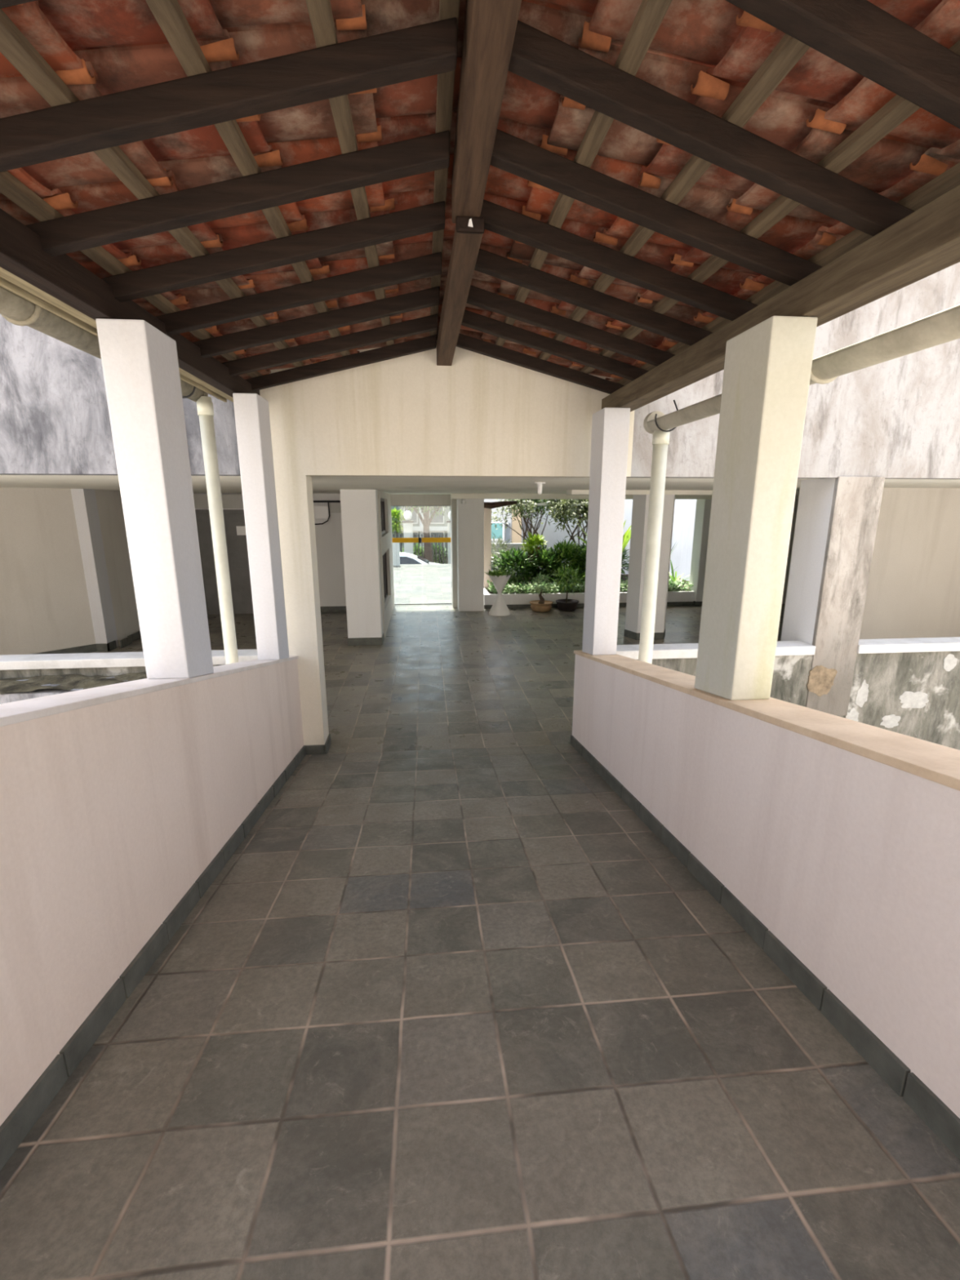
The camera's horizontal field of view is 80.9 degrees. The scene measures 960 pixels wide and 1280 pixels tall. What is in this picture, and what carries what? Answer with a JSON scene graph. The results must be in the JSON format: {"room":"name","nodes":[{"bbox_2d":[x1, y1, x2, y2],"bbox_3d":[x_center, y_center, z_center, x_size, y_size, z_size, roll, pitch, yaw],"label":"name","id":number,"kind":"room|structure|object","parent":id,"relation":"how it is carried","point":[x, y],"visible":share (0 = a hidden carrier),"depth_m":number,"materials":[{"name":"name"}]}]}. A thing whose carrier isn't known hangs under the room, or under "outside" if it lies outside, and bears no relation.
{"room":"covered walkway","nodes":[
{"label":"covered walkway","id":0,"kind":"room"},
{"bbox_2d":[0,487,95,654],"bbox_3d":[-7.852,-0.527,6.433,0.463,2.440,5.943,13,18,43],"label":"wall","id":1,"kind":"structure","parent":0,"point":[45,606],"depth_m":8.06,"materials":[{"name":"paint"}]},
{"bbox_2d":[29,635,132,654],"bbox_3d":[-7.018,0.439,7.381,0.303,0.120,4.628,10,17,36],"label":"baseboard","id":2,"kind":"structure","parent":1,"relation":"attached to","point":[110,646],"depth_m":8.69,"materials":[{"name":"tile"}]},
{"bbox_2d":[71,488,140,647],"bbox_3d":[-6.021,-1.366,9.948,0.190,2.440,3.040,-1,13,-5],"label":"wall","id":3,"kind":"structure","parent":0,"point":[109,505],"depth_m":8.76,"materials":[{"name":"paint"}]},
{"bbox_2d":[0,648,257,703],"bbox_3d":[-5.854,1.676,4.706,8.140,2.955,0.630,-1,13,-5],"label":"wall","id":4,"kind":"structure","parent":0,"point":[22,677],"depth_m":4.69,"materials":[{"name":"white stone"}]},
{"bbox_2d":[0,655,303,1125],"bbox_3d":[-1.388,0.950,1.815,0.234,2.910,6.340,-1,13,-5],"label":"wall","id":5,"kind":"structure","parent":0,"point":[115,799],"depth_m":1.96,"materials":[{"name":"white paint"}]},
{"bbox_2d":[0,745,306,1170],"bbox_3d":[-1.278,1.280,1.905,0.024,1.059,6.334,-1,13,-5],"label":"baseboard","id":6,"kind":"structure","parent":5,"relation":"attached to","point":[23,1117],"depth_m":1.96,"materials":[{"name":"stone"}]},
{"bbox_2d":[95,318,213,679],"bbox_3d":[-1.482,-0.566,2.627,0.190,1.598,0.310,-1,13,-5],"label":"square column","id":7,"kind":"structure","parent":5,"relation":"on","point":[140,365],"depth_m":2.50,"materials":[{"name":"paint"}]},
{"bbox_2d":[232,392,288,660],"bbox_3d":[-1.604,-0.763,4.174,0.160,1.934,0.300,-1,13,-5],"label":"square column","id":8,"kind":"structure","parent":5,"relation":"on","point":[251,411],"depth_m":4.05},
{"bbox_2d":[0,208,259,397],"bbox_3d":[-1.485,-1.230,1.673,0.083,0.133,5.590,-1,13,-5],"label":"beam","id":9,"kind":"structure","parent":8,"relation":"on","point":[22,255],"depth_m":2.11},
{"bbox_2d":[0,0,37,8],"bbox_3d":[-0.834,-1.276,1.055,1.632,0.446,0.058,-1,13,-4],"label":"rafter","id":10,"kind":"object","parent":9,"relation":"on","point":[3,3],"visible":1,"depth_m":1.08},
{"bbox_2d":[0,266,233,402],"bbox_3d":[-1.562,-1.172,1.607,0.078,0.025,5.450,-1,13,-5],"label":"plank","id":11,"kind":"object","parent":9,"relation":"attached to","point":[5,274],"visible":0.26,"depth_m":2.19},
{"bbox_2d":[0,17,457,172],"bbox_3d":[-0.875,-1.375,1.472,1.632,0.446,0.058,-1,13,-4],"label":"rafter","id":12,"kind":"object","parent":9,"relation":"on","point":[429,49],"visible":1,"depth_m":1.45,"materials":[{"name":"wood"}]},
{"bbox_2d":[25,130,449,256],"bbox_3d":[-0.918,-1.480,1.907,1.632,0.446,0.058,-1,13,-4],"label":"rafter","id":13,"kind":"object","parent":9,"relation":"on","point":[428,153],"visible":1,"depth_m":1.88,"materials":[{"name":"wood"}]},
{"bbox_2d":[101,200,444,302],"bbox_3d":[-0.961,-1.583,2.343,1.632,0.446,0.058,-1,13,-4],"label":"rafter","id":14,"kind":"object","parent":9,"relation":"on","point":[429,218],"visible":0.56,"depth_m":2.32,"materials":[{"name":"wood"}]},
{"bbox_2d":[155,252,441,335],"bbox_3d":[-1.006,-1.694,2.808,1.632,0.446,0.058,-1,13,-4],"label":"rafter","id":15,"kind":"object","parent":9,"relation":"on","point":[428,265],"visible":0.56,"depth_m":2.78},
{"bbox_2d":[0,276,226,402],"bbox_3d":[-1.618,-1.191,1.545,0.020,0.120,5.350,-1,13,-5],"label":"fascia board","id":16,"kind":"object","parent":15,"relation":"attached to","point":[4,283],"visible":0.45,"depth_m":2.25,"materials":[{"name":"brown wood"}]},
{"bbox_2d":[0,286,208,402],"bbox_3d":[-1.692,-1.125,1.409,0.168,0.192,5.070,-1,13,-5],"label":"gutter","id":17,"kind":"object","parent":16,"relation":"attached to","point":[17,310],"visible":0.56,"depth_m":2.28,"materials":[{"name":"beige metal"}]},
{"bbox_2d":[0,170,262,377],"bbox_3d":[-1.414,-1.356,1.650,0.050,0.042,5.590,-1,13,-5],"label":"batten","id":18,"kind":"object","parent":15,"relation":"on","point":[11,187],"visible":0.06,"depth_m":2.09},
{"bbox_2d":[429,0,459,340],"bbox_3d":[-0.104,-1.673,1.702,0.050,0.042,5.590,-1,13,-5],"label":"batten","id":19,"kind":"object","parent":15,"relation":"on","point":[448,9],"visible":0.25,"depth_m":1.81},
{"bbox_2d":[191,286,439,358],"bbox_3d":[-1.049,-1.798,3.244,1.632,0.446,0.058,-1,13,-4],"label":"rafter","id":20,"kind":"object","parent":9,"relation":"on","point":[426,298],"visible":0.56,"depth_m":3.22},
{"bbox_2d":[217,334,435,399],"bbox_3d":[-1.140,-2.020,4.173,1.635,0.446,0.058,-1,13,-2],"label":"rafter","id":21,"kind":"object","parent":9,"relation":"on","point":[424,344],"visible":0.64,"depth_m":4.15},
{"bbox_2d":[222,314,437,376],"bbox_3d":[-1.094,-1.909,3.709,1.632,0.446,0.058,-1,13,-4],"label":"rafter","id":22,"kind":"object","parent":9,"relation":"on","point":[428,323],"visible":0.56,"depth_m":3.68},
{"bbox_2d":[305,733,331,755],"bbox_3d":[-1.498,0.969,5.204,0.195,0.100,0.266,-1,13,-5],"label":"baseboard","id":23,"kind":"object","parent":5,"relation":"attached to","point":[320,748],"visible":0.79,"depth_m":5.08,"materials":[{"name":"tile"}]},
{"bbox_2d":[193,493,346,606],"bbox_3d":[-6.332,-1.745,11.537,8.600,2.440,0.250,-1,13,-5],"label":"wall","id":24,"kind":"structure","parent":0,"point":[329,540],"depth_m":11.72,"materials":[{"name":"white paint"}]},
{"bbox_2d":[193,493,208,508],"bbox_3d":[-5.609,-2.756,11.185,0.740,0.270,0.100,-1,13,-5],"label":"panel","id":25,"kind":"object","parent":24,"relation":"attached to","point":[201,500],"visible":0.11,"depth_m":11.15,"materials":[{"name":"grey metal"}]},
{"bbox_2d":[195,509,253,614],"bbox_3d":[-5.110,-1.573,11.506,1.780,2.120,0.120,-1,13,-5],"label":"door","id":26,"kind":"structure","parent":24,"relation":"in","point":[234,519],"depth_m":11.46,"materials":[{"name":"grey paint"}]},
{"bbox_2d":[221,493,243,508],"bbox_3d":[-4.842,-2.773,11.257,0.740,0.270,0.100,-1,13,-5],"label":"panel","id":27,"kind":"object","parent":24,"relation":"attached to","point":[228,500],"visible":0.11,"depth_m":11.20,"materials":[{"name":"grey metal"}]},
{"bbox_2d":[127,605,346,641],"bbox_3d":[-3.959,-0.343,10.658,3.900,0.120,2.550,-1,13,-5],"label":"baseboard","id":28,"kind":"structure","parent":24,"relation":"attached to","point":[137,635],"depth_m":11.95,"materials":[{"name":"tile"}]},
{"bbox_2d":[313,500,341,524],"bbox_3d":[-3.233,-2.585,11.443,0.990,0.482,0.132,-1,13,-5],"label":"electrical box","id":29,"kind":"object","parent":24,"relation":"attached to","point":[321,511],"visible":0.76,"depth_m":11.42,"materials":[{"name":"grey metal"}]},
{"bbox_2d":[377,490,394,637],"bbox_3d":[-1.870,-1.593,10.900,0.180,2.440,3.200,-1,13,-5],"label":"wall","id":30,"kind":"structure","parent":0,"point":[385,540],"depth_m":11.06,"materials":[{"name":"paint"}]},
{"bbox_2d":[382,552,387,602],"bbox_3d":[-1.842,-1.173,10.538,0.090,0.950,1.800,-1,13,-5],"label":"window","id":31,"kind":"structure","parent":30,"relation":"in","point":[384,557],"depth_m":11.29,"materials":[{"name":"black glass"}]},
{"bbox_2d":[391,493,457,607],"bbox_3d":[-1.865,-1.949,12.390,3.060,2.440,0.650,-1,13,-5],"label":"wall","id":32,"kind":"structure","parent":0,"point":[396,499],"depth_m":12.26,"materials":[{"name":"paint"}]},
{"bbox_2d":[391,505,422,604],"bbox_3d":[-1.635,-1.877,12.608,0.655,2.200,0.035,-1,13,-5],"label":"door","id":33,"kind":"structure","parent":32,"relation":"in","point":[394,540],"depth_m":12.52,"materials":[{"name":"clear glass"}]},
{"bbox_2d":[421,505,452,604],"bbox_3d":[-0.924,-1.875,12.600,0.740,2.200,0.187,-1,13,-5],"label":"door","id":34,"kind":"structure","parent":32,"relation":"in","point":[424,540],"depth_m":12.58,"materials":[{"name":"clear glass"}]},
{"bbox_2d":[89,604,785,754],"bbox_3d":[-0.827,0.274,8.979,19.000,0.299,7.780,-1,13,-5],"label":"floor","id":35,"kind":"structure","parent":0,"point":[440,677],"depth_m":7.61,"materials":[{"name":"tile"}]},
{"bbox_2d":[339,488,383,645],"bbox_3d":[-1.875,-1.141,9.004,0.556,2.440,0.336,-1,13,-5],"label":"square column","id":36,"kind":"structure","parent":35,"relation":"on","point":[359,508],"depth_m":8.85,"materials":[{"name":"white paint"}]},
{"bbox_2d":[456,498,484,611],"bbox_3d":[-0.203,-1.788,11.942,0.540,2.335,0.509,-1,13,-5],"label":"square column","id":37,"kind":"structure","parent":35,"relation":"on","point":[469,512],"depth_m":11.78,"materials":[{"name":"white paint"}]},
{"bbox_2d":[484,579,497,608],"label":"planter","id":38,"kind":"object","parent":35,"relation":"on","point":[489,597],"depth_m":12.32,"materials":[{"name":"white paint"}]},
{"bbox_2d":[484,507,491,589],"bbox_3d":[0.154,-2.079,13.280,0.190,2.280,0.250,-1,13,-5],"label":"post","id":39,"kind":"object","parent":38,"relation":"on","point":[487,512],"visible":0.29,"depth_m":13.12,"materials":[{"name":"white paint"}]},
{"bbox_2d":[484,500,517,508],"bbox_3d":[0.424,-3.084,12.839,0.860,0.180,0.148,-2,14,-7],"label":"log beam","id":40,"kind":"structure","parent":39,"relation":"attached to","point":[499,504],"depth_m":12.80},
{"bbox_2d":[491,534,516,570],"bbox_3d":[0.457,-2.157,14.621,1.119,1.335,1.054,-1,13,-5],"label":"shrub","id":41,"kind":"object","parent":38,"relation":"in","point":[500,541],"visible":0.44,"depth_m":14.50,"materials":[{"name":"green plant"}]},
{"bbox_2d":[488,546,539,590],"bbox_3d":[0.765,-1.626,13.316,1.336,1.172,1.236,-1,13,-5],"label":"shrub","id":42,"kind":"object","parent":38,"relation":"in","point":[513,562],"visible":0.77,"depth_m":13.08,"materials":[{"name":"green plant"}]},
{"bbox_2d":[484,568,514,616],"bbox_3d":[0.412,-0.999,11.626,0.628,0.946,0.636,12,18,41],"label":"vase","id":43,"kind":"object","parent":35,"relation":"on","point":[500,579],"visible":1,"depth_m":11.54,"materials":[{"name":"white ceramic"}]},
{"bbox_2d":[529,572,553,612],"bbox_3d":[1.315,-1.040,12.015,0.524,0.846,0.506,-1,13,-5],"label":"potted plant","id":44,"kind":"object","parent":35,"relation":"on","point":[541,605],"visible":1,"depth_m":11.95,"materials":[{"name":"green plant"}]},
{"bbox_2d":[502,589,584,608],"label":"planter","id":45,"kind":"object","parent":35,"relation":"on","point":[522,600],"depth_m":12.40,"materials":[{"name":"white paint"}]},
{"bbox_2d":[497,498,555,550],"bbox_3d":[1.329,-3.051,14.929,1.968,2.970,1.925,5,14,20],"label":"tree","id":46,"kind":"object","parent":45,"relation":"on","point":[531,500],"visible":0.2,"depth_m":14.77,"materials":[{"name":"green plant"}]},
{"bbox_2d":[518,531,548,577],"bbox_3d":[1.331,-1.948,13.644,0.836,1.381,0.879,-1,13,-5],"label":"croton","id":47,"kind":"object","parent":45,"relation":"on","point":[535,540],"visible":0.56,"depth_m":13.51,"materials":[{"name":"green plant"}]},
{"bbox_2d":[491,498,588,575],"bbox_3d":[1.774,-2.905,14.570,3.474,2.850,2.548,-5,14,-19],"label":"tree","id":48,"kind":"object","parent":45,"relation":"on","point":[515,506],"visible":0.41,"depth_m":14.16,"materials":[{"name":"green plant"}]},
{"bbox_2d":[524,542,569,583],"bbox_3d":[1.585,-1.703,13.485,1.322,1.225,1.230,-1,13,-5],"label":"shrub","id":49,"kind":"object","parent":45,"relation":"in","point":[544,557],"visible":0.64,"depth_m":13.22,"materials":[{"name":"green plant"}]},
{"bbox_2d":[543,538,586,580],"bbox_3d":[2.049,-1.855,13.593,1.238,1.233,1.182,-1,13,-5],"label":"shrub","id":50,"kind":"object","parent":45,"relation":"on","point":[567,549],"visible":0.48,"depth_m":13.33,"materials":[{"name":"green plant"}]},
{"bbox_2d":[564,539,586,588],"bbox_3d":[2.631,-1.717,13.496,1.307,1.362,1.308,-1,13,-5],"label":"shrub","id":51,"kind":"object","parent":45,"relation":"in","point":[579,557],"visible":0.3,"depth_m":13.27,"materials":[{"name":"green plant"}]},
{"bbox_2d":[552,563,584,611],"bbox_3d":[1.866,-1.140,12.073,0.718,1.014,0.712,-1,13,-5],"label":"potted plant","id":52,"kind":"object","parent":35,"relation":"on","point":[565,605],"visible":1,"depth_m":12.01,"materials":[{"name":"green plant"}]},
{"bbox_2d":[618,573,628,606],"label":"planter","id":53,"kind":"object","parent":35,"relation":"on","point":[623,595],"depth_m":12.60,"materials":[{"name":"white paint"}]},
{"bbox_2d":[537,498,630,546],"bbox_3d":[2.336,-2.927,14.259,2.883,3.026,2.402,-8,15,-30],"label":"tree","id":54,"kind":"object","parent":53,"relation":"on","point":[565,505],"visible":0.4,"depth_m":13.58,"materials":[{"name":"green plant"}]},
{"bbox_2d":[487,577,693,594],"bbox_3d":[2.529,-1.258,12.934,4.775,0.314,1.025,-1,13,-5],"label":"groundcover","id":55,"kind":"object","parent":53,"relation":"in","point":[526,588],"visible":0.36,"depth_m":12.73,"materials":[{"name":"green plant"}]},
{"bbox_2d":[623,494,675,639],"bbox_3d":[2.861,-1.218,9.480,0.721,2.370,0.536,-1,13,-5],"label":"column","id":56,"kind":"structure","parent":35,"relation":"on","point":[640,502],"depth_m":9.28,"materials":[{"name":"white paint"}]},
{"bbox_2d":[566,489,799,495],"bbox_3d":[5.007,-2.438,9.333,7.200,0.070,0.350,-1,13,-5],"label":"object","id":57,"kind":"structure","parent":56,"relation":"on","point":[683,492],"depth_m":8.98,"materials":[{"name":"paint"}]},
{"bbox_2d":[666,577,694,605],"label":"planter","id":58,"kind":"object","parent":35,"relation":"on","point":[678,597],"depth_m":12.72,"materials":[{"name":"white paint"}]},
{"bbox_2d":[688,499,711,605],"bbox_3d":[5.273,-1.957,12.649,0.900,2.335,0.420,-1,13,-5],"label":"square column","id":59,"kind":"structure","parent":35,"relation":"on","point":[703,508],"depth_m":12.50,"materials":[{"name":"white paint"}]},
{"bbox_2d":[450,493,799,499],"bbox_3d":[3.856,-3.083,12.113,8.950,0.105,0.450,-1,13,-5],"label":"beam","id":60,"kind":"structure","parent":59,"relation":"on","point":[561,496],"depth_m":11.65,"materials":[{"name":"paint"}]},
{"bbox_2d":[0,744,959,1279],"bbox_3d":[-0.054,1.419,2.006,2.800,1.207,6.440,-1,13,-5],"label":"floor","id":61,"kind":"structure","parent":0,"point":[454,1014],"depth_m":1.67,"materials":[{"name":"tile"}]},
{"bbox_2d":[0,0,959,382],"bbox_3d":[-0.044,-1.590,1.829,3.490,0.496,5.795,-1,13,-5],"label":"roof","id":62,"kind":"structure","parent":0,"point":[704,54],"depth_m":1.76,"materials":[{"name":"ceramic"}]},
{"bbox_2d":[0,8,305,367],"bbox_3d":[-1.090,-1.435,1.663,0.050,0.042,5.590,-1,13,-5],"label":"batten","id":63,"kind":"object","parent":62,"relation":"attached to","point":[15,46],"visible":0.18,"depth_m":1.43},
{"bbox_2d":[145,0,350,356],"bbox_3d":[-0.747,-1.518,1.677,0.050,0.042,5.590,-1,13,-5],"label":"batten","id":64,"kind":"object","parent":62,"relation":"attached to","point":[168,14],"visible":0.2,"depth_m":1.62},
{"bbox_2d":[305,0,394,346],"bbox_3d":[-0.418,-1.597,1.690,0.050,0.042,5.590,-1,13,-5],"label":"batten","id":65,"kind":"object","parent":62,"relation":"attached to","point":[320,12],"visible":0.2,"depth_m":1.72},
{"bbox_2d":[494,0,671,346],"bbox_3d":[0.373,-1.609,1.765,0.050,0.042,5.590,-1,13,-5],"label":"batten","id":66,"kind":"object","parent":62,"relation":"attached to","point":[651,14],"visible":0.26,"depth_m":1.71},
{"bbox_2d":[537,33,810,360],"bbox_3d":[0.712,-1.542,1.814,0.050,0.042,5.590,-1,13,-5],"label":"batten","id":67,"kind":"object","parent":62,"relation":"attached to","point":[787,53],"visible":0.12,"depth_m":1.58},
{"bbox_2d":[579,40,959,373],"bbox_3d":[1.050,-1.475,1.863,0.050,0.042,5.590,-1,13,-5],"label":"batten","id":68,"kind":"object","parent":62,"relation":"attached to","point":[898,109],"visible":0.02,"depth_m":1.68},
{"bbox_2d":[0,262,959,750],"bbox_3d":[-0.469,-0.413,4.962,19.000,6.900,0.270,-1,13,-5],"label":"wall","id":69,"kind":"structure","parent":0,"point":[477,415],"depth_m":4.66,"materials":[{"name":"paint"}]},
{"bbox_2d":[436,215,484,365],"bbox_3d":[-0.161,-1.984,3.323,0.117,0.202,2.298,-1,13,-6],"label":"ridge beam","id":70,"kind":"structure","parent":69,"relation":"attached to","point":[469,230],"depth_m":2.77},
{"bbox_2d":[451,0,521,223],"bbox_3d":[0.100,-1.380,0.646,0.110,0.155,3.370,-1,13,-5],"label":"ridge beam","id":71,"kind":"structure","parent":70,"relation":"attached to","point":[490,25],"depth_m":1.58,"materials":[{"name":"wood"}]},
{"bbox_2d":[0,475,959,493],"bbox_3d":[-0.832,-2.328,8.420,19.000,0.140,7.460,-1,13,-5],"label":"ceiling","id":72,"kind":"structure","parent":0,"point":[228,484],"depth_m":6.33,"materials":[{"name":"paint"}]},
{"bbox_2d":[572,649,959,1118],"bbox_3d":[1.275,1.053,2.101,0.252,2.577,6.340,-1,13,-5],"label":"wall","id":73,"kind":"structure","parent":0,"point":[841,836],"depth_m":1.94,"materials":[{"name":"white paint"}]},
{"bbox_2d":[582,407,630,655],"bbox_3d":[1.010,-0.815,4.572,0.200,1.957,0.320,-1,13,-5],"label":"square column","id":74,"kind":"structure","parent":73,"relation":"on","point":[610,425],"depth_m":4.44,"materials":[{"name":"paint"}]},
{"bbox_2d":[601,184,959,412],"bbox_3d":[1.341,-1.266,1.941,0.155,0.138,5.590,-1,13,-5],"label":"beam","id":75,"kind":"structure","parent":74,"relation":"on","point":[925,242],"depth_m":1.98,"materials":[{"name":"wood"}]},
{"bbox_2d":[456,333,624,394],"bbox_3d":[0.538,-2.055,4.273,1.549,0.424,0.058,-3,14,-13],"label":"rafter","id":76,"kind":"object","parent":75,"relation":"on","point":[473,344],"visible":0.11,"depth_m":4.22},
{"bbox_2d":[461,309,648,380],"bbox_3d":[0.585,-1.940,3.788,1.552,0.424,0.057,-3,14,-13],"label":"rafter","id":77,"kind":"object","parent":75,"relation":"on","point":[472,320],"visible":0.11,"depth_m":3.73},
{"bbox_2d":[466,285,675,366],"bbox_3d":[0.625,-1.843,3.382,1.549,0.424,0.058,-3,14,-13],"label":"rafter","id":78,"kind":"object","parent":75,"relation":"on","point":[478,297],"visible":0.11,"depth_m":3.33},
{"bbox_2d":[474,248,712,346],"bbox_3d":[0.670,-1.734,2.927,1.549,0.424,0.058,-3,14,-13],"label":"rafter","id":79,"kind":"object","parent":75,"relation":"on","point":[487,263],"visible":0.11,"depth_m":2.87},
{"bbox_2d":[616,162,959,385],"bbox_3d":[1.364,-1.413,1.908,0.050,0.042,5.590,-1,13,-5],"label":"batten","id":80,"kind":"object","parent":79,"relation":"on","point":[949,179],"visible":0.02,"depth_m":2.05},
{"bbox_2d":[643,303,959,434],"bbox_3d":[1.589,-1.089,1.827,0.192,0.223,5.240,-1,13,-5],"label":"gutter","id":81,"kind":"object","parent":79,"relation":"attached to","point":[942,326],"visible":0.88,"depth_m":2.19,"materials":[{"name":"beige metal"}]},
{"bbox_2d":[480,199,757,320],"bbox_3d":[0.711,-1.635,2.510,1.549,0.424,0.058,-3,14,-13],"label":"rafter","id":82,"kind":"object","parent":75,"relation":"on","point":[501,220],"visible":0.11,"depth_m":2.45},
{"bbox_2d":[489,128,822,285],"bbox_3d":[0.752,-1.533,2.084,1.549,0.424,0.058,-3,14,-13],"label":"rafter","id":83,"kind":"object","parent":75,"relation":"on","point":[512,154],"visible":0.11,"depth_m":2.02,"materials":[{"name":"wood"}]},
{"bbox_2d":[507,20,914,236],"bbox_3d":[0.793,-1.434,1.668,1.549,0.424,0.058,-3,14,-13],"label":"rafter","id":84,"kind":"object","parent":75,"relation":"on","point":[537,56],"visible":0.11,"depth_m":1.60,"materials":[{"name":"wood"}]},
{"bbox_2d":[725,0,959,128],"bbox_3d":[0.835,-1.332,1.242,1.549,0.424,0.058,-3,14,-13],"label":"rafter","id":85,"kind":"object","parent":75,"relation":"on","point":[860,36],"visible":1,"depth_m":1.24,"materials":[{"name":"wood"}]},
{"bbox_2d":[694,315,817,700],"bbox_3d":[1.199,-0.502,2.523,0.185,1.615,0.350,-1,13,-5],"label":"square column","id":86,"kind":"structure","parent":73,"relation":"on","point":[767,366],"depth_m":2.40,"materials":[{"name":"paint"}]},
{"bbox_2d":[570,734,959,1159],"bbox_3d":[1.161,1.226,2.131,0.024,1.059,6.334,-1,13,-5],"label":"baseboard","id":87,"kind":"structure","parent":73,"relation":"attached to","point":[938,1117],"depth_m":1.94,"materials":[{"name":"stone"}]},
{"bbox_2d":[782,499,798,604],"bbox_3d":[7.399,-1.208,9.287,2.500,2.440,7.460,-1,13,-5],"label":"wall","id":88,"kind":"structure","parent":0,"point":[796,501],"depth_m":12.71,"materials":[{"name":"paint"}]},
{"bbox_2d":[780,476,884,715],"bbox_3d":[3.350,-0.311,5.504,0.440,2.450,0.514,-1,13,-5],"label":"pier","id":89,"kind":"object","parent":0,"point":[837,520],"visible":0.74,"depth_m":5.25,"materials":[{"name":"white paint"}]},
{"bbox_2d":[780,488,959,639],"bbox_3d":[6.636,-0.989,8.367,4.200,2.440,0.200,-1,13,-5],"label":"wall","id":90,"kind":"structure","parent":0,"point":[913,588],"depth_m":8.22,"materials":[{"name":"paint"}]},
{"label":"outside","id":91,"kind":"structure","parent":0,"visible":0},
{"bbox_3d":[-3.445,-4.691,36.031,80.000,0.300,47.400,-1,13,-5],"label":"street","id":92,"kind":"object","parent":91,"visible":0},
{"bbox_2d":[402,511,413,554],"bbox_3d":[-4.127,-5.733,32.514,0.640,3.360,0.640,-1,13,-5],"label":"gate pillar","id":93,"kind":"structure","parent":92,"relation":"on","point":[407,524],"depth_m":32.14,"materials":[{"name":"white paint"}]},
{"bbox_2d":[400,552,439,564],"bbox_3d":[-3.417,-3.379,26.743,4.166,1.460,1.770,-1,13,-5],"label":"car","id":94,"kind":"object","parent":92,"relation":"on","point":[405,557],"visible":0.13,"depth_m":25.99,"materials":[{"name":"white paint"}]},
{"bbox_2d":[392,533,447,564],"bbox_3d":[-3.132,-5.095,32.557,9.000,2.100,0.087,-1,13,-5],"label":"fence","id":95,"kind":"object","parent":92,"relation":"on","point":[442,535],"visible":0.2,"depth_m":32.51,"materials":[{"name":"black metal"}]},
{"bbox_2d":[391,493,450,555],"bbox_3d":[-7.383,-11.560,43.817,11.900,9.450,8.400,-1,13,-5],"label":"apartment building","id":96,"kind":"structure","parent":92,"relation":"on","point":[438,525],"depth_m":40.89,"materials":[{"name":"white paint"}]},
{"bbox_2d":[400,493,450,562],"bbox_3d":[-2.906,-6.949,30.671,4.807,6.591,3.671,-1,13,-5],"label":"street tree","id":97,"kind":"object","parent":92,"relation":"on","point":[426,522],"visible":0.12,"depth_m":30.72,"materials":[{"name":"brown plant"}]},
{"bbox_2d":[484,498,530,543],"bbox_3d":[3.095,-7.823,32.465,6.500,7.450,6.100,-1,13,-5],"label":"house","id":98,"kind":"structure","parent":92,"relation":"on","point":[508,533],"depth_m":29.62,"materials":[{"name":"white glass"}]},
{"bbox_2d":[531,498,696,581],"bbox_3d":[4.445,-3.220,16.294,6.000,6.100,0.200,-1,13,-5],"label":"wall","id":99,"kind":"structure","parent":92,"relation":"on","point":[684,514],"depth_m":16.22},
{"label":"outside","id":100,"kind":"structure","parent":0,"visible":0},
{"bbox_2d":[393,564,452,606],"bbox_3d":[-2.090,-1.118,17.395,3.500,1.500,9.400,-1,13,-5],"label":"driveway","id":101,"kind":"structure","parent":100,"point":[412,583],"depth_m":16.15,"materials":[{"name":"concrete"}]},
{"bbox_2d":[392,542,399,566],"bbox_3d":[-3.141,-3.239,21.072,0.260,0.920,0.300,-1,13,-5],"label":"gate post","id":102,"kind":"object","parent":101,"relation":"on","point":[396,551],"visible":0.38,"depth_m":20.94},
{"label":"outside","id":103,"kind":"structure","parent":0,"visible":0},
{"bbox_3d":[0.958,6.514,-8.772,80.000,0.200,29.820,-1,13,-5],"label":"courtyard","id":104,"kind":"object","parent":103,"visible":0},
{"bbox_2d":[196,395,238,664],"bbox_3d":[-1.873,0.743,4.393,0.102,4.915,0.102,-1,13,-5],"label":"downpipe","id":105,"kind":"object","parent":104,"relation":"on","point":[204,404],"visible":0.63,"depth_m":3.99,"materials":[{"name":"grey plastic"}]},
{"bbox_2d":[196,400,213,416],"bbox_3d":[-1.873,-1.576,3.840,0.102,0.085,0.102,-1,13,-5],"label":"socket","id":106,"kind":"object","parent":105,"relation":"attached to","point":[205,408],"depth_m":3.80,"materials":[{"name":"grey plastic"}]},
{"bbox_2d":[638,429,670,663],"bbox_3d":[1.369,0.719,4.798,0.124,4.773,0.124,-1,13,-5],"label":"downpipe","id":107,"kind":"object","parent":104,"relation":"on","point":[660,439],"visible":0.5,"depth_m":4.40,"materials":[{"name":"grey plastic"}]},
{"bbox_2d":[652,431,670,444],"bbox_3d":[1.369,-1.526,4.263,0.124,0.085,0.124,-1,13,-5],"label":"socket","id":108,"kind":"object","parent":107,"relation":"attached to","point":[658,437],"depth_m":4.22,"materials":[{"name":"grey plastic"}]},
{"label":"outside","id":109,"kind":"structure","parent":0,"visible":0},
{"bbox_3d":[-6.619,-5.163,37.105,11.900,0.120,8.300,-1,13,-5],"label":"yard","id":110,"kind":"structure","parent":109,"visible":0},
{"bbox_2d":[391,507,410,537],"bbox_3d":[-5.522,-7.083,37.472,2.129,3.485,1.646,-1,13,-5],"label":"bush","id":111,"kind":"object","parent":110,"relation":"on","point":[395,514],"visible":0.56,"depth_m":37.03,"materials":[{"name":"green plant"}]},
{"bbox_2d":[419,542,448,564],"bbox_3d":[-2.660,-5.093,34.280,2.072,1.943,1.740,-1,13,-5],"label":"bush","id":112,"kind":"object","parent":110,"relation":"on","point":[434,546],"visible":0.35,"depth_m":33.93,"materials":[{"name":"green plant"}]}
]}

